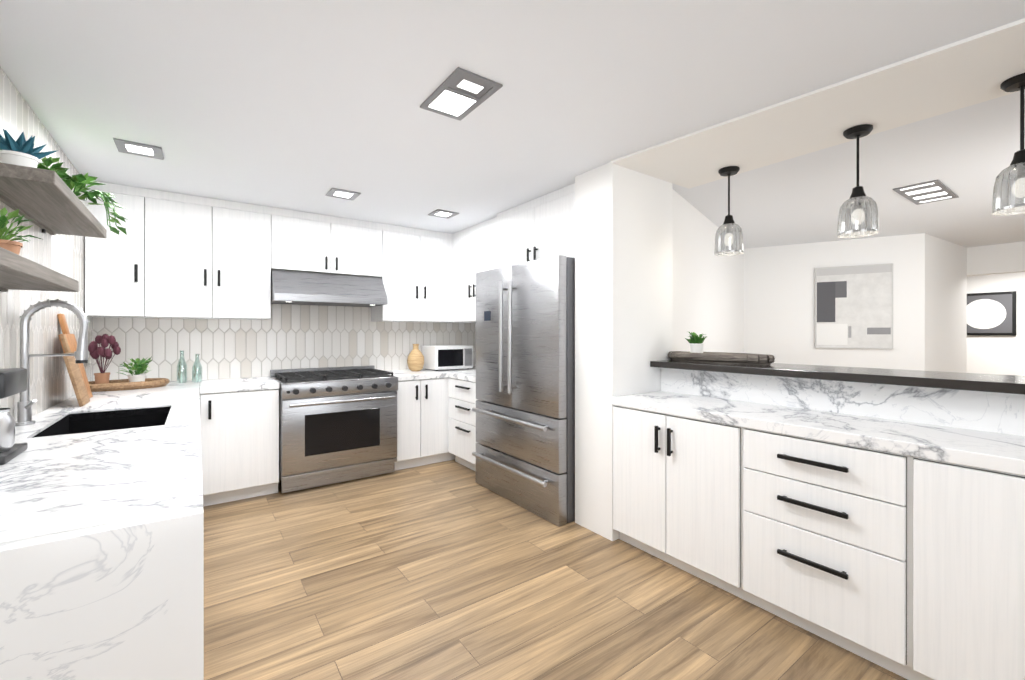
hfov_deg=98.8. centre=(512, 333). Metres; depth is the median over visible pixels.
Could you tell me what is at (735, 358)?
tray
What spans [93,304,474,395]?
tile backsplash
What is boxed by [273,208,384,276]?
upper cabinet
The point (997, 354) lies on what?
wall
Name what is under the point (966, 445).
countertop
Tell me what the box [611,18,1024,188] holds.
soffit
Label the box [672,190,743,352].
wall
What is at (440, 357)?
microwave
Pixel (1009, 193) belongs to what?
pendant light
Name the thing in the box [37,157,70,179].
potted plant
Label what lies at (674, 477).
base cabinet
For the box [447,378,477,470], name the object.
base cabinet
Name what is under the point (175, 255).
upper cabinet
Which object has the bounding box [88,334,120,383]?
potted plant
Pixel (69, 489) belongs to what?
countertop
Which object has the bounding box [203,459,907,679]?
floor
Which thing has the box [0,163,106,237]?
shelf
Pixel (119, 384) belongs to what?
tray
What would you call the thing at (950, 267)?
wall
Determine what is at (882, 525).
base cabinet
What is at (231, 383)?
countertop
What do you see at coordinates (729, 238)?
pendant light
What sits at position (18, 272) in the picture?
shelf
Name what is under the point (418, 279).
upper cabinet
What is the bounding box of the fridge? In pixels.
[472,255,574,526]
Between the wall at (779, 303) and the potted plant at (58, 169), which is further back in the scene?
the wall at (779, 303)
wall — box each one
[0,67,92,421]
[475,323,475,365]
[575,162,672,540]
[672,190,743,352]
[744,233,924,370]
[925,233,968,372]
[967,272,1024,375]
[969,241,1024,275]
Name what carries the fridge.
on the floor
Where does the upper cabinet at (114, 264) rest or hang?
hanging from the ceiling
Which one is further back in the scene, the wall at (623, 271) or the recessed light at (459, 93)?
the wall at (623, 271)
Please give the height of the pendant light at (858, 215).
0.551 m
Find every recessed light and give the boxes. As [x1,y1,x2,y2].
[113,138,163,159]
[326,188,360,199]
[420,67,502,120]
[428,209,458,218]
[893,180,958,204]
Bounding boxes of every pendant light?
[714,166,743,255]
[837,124,878,237]
[992,73,1024,214]
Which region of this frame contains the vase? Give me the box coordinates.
[407,344,423,370]
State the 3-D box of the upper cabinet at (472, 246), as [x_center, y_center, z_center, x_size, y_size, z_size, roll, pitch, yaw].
[-0.186,-0.610,4.562,0.496,0.961,0.960,0,0,-36]
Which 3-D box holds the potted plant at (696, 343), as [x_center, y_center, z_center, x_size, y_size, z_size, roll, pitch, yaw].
[1.247,0.073,2.970,0.157,0.177,0.153,0,0,-36]
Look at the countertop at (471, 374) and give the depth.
4.32 m
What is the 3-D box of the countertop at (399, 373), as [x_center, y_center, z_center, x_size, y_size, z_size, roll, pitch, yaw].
[-0.773,0.419,4.744,1.238,0.050,0.637,0,0,-36]
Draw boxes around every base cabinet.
[200,386,279,506]
[395,378,446,470]
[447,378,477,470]
[612,404,735,595]
[736,424,903,676]
[904,452,1024,679]
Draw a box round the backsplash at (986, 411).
[660,368,1024,435]
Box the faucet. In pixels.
[15,299,89,425]
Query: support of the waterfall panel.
on the floor
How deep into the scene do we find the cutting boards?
2.46 m
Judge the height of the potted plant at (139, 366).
0.219 m
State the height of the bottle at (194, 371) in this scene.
0.228 m
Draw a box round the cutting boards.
[57,314,92,406]
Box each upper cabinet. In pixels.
[85,181,148,317]
[145,189,272,319]
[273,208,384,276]
[371,224,452,322]
[453,218,492,322]
[493,183,574,268]
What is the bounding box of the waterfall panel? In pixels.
[0,520,203,679]
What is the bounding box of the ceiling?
[0,0,1024,248]
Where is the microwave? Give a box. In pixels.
[421,345,472,370]
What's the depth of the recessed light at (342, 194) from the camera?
3.41 m
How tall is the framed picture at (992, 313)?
0.680 m
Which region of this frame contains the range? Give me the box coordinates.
[270,365,397,492]
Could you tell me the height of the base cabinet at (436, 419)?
0.864 m
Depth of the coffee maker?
1.39 m
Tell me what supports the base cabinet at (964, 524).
on the floor
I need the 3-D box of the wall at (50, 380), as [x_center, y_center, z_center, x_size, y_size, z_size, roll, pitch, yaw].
[-1.470,0.112,0.830,0.120,2.400,6.430,0,0,-36]
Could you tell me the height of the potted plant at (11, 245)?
0.223 m
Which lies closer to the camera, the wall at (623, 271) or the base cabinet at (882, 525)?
the base cabinet at (882, 525)
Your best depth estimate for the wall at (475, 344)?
5.37 m
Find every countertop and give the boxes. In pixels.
[0,380,203,559]
[199,378,278,393]
[388,366,475,377]
[447,370,475,381]
[612,392,1024,471]
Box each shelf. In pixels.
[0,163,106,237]
[0,247,78,291]
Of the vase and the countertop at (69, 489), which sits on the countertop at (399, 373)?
the vase
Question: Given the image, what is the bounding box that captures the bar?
[650,360,1024,394]
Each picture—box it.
[815,263,892,348]
[967,291,1016,335]
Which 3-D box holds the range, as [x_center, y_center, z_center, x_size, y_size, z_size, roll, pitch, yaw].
[-1.636,0.821,4.049,0.964,0.975,0.759,0,0,-36]
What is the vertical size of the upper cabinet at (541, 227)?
0.541 m
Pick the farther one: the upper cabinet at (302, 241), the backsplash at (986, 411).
the upper cabinet at (302, 241)
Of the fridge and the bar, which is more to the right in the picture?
the bar
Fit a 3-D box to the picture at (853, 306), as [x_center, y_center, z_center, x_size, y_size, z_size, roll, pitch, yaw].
[3.924,-0.307,5.069,0.714,0.950,0.034,0,0,30]
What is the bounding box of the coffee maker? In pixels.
[0,368,27,464]
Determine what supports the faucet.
on the countertop at (69, 489)
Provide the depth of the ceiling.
2.03 m
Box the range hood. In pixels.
[271,269,387,306]
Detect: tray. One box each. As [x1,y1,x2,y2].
[89,378,169,391]
[668,351,774,364]
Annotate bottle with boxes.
[177,351,186,382]
[192,354,201,382]
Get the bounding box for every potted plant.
[0,129,55,167]
[0,207,40,254]
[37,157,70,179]
[50,166,126,234]
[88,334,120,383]
[120,356,151,381]
[685,332,706,352]
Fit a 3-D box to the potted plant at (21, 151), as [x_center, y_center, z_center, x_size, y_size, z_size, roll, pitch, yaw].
[-1.892,-0.685,1.698,0.204,0.167,0.184,0,0,-36]
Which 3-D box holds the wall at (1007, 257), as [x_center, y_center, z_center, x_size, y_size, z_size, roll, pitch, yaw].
[7.022,0.109,3.935,0.120,2.400,4.380,0,0,-36]
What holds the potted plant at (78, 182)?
on the shelf at (48, 201)
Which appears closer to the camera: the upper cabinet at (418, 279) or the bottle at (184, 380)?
the bottle at (184, 380)
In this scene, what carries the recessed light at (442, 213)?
in the ceiling
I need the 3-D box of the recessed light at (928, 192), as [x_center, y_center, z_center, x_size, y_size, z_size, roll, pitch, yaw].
[3.199,-1.086,3.396,0.660,0.008,0.250,0,0,-36]

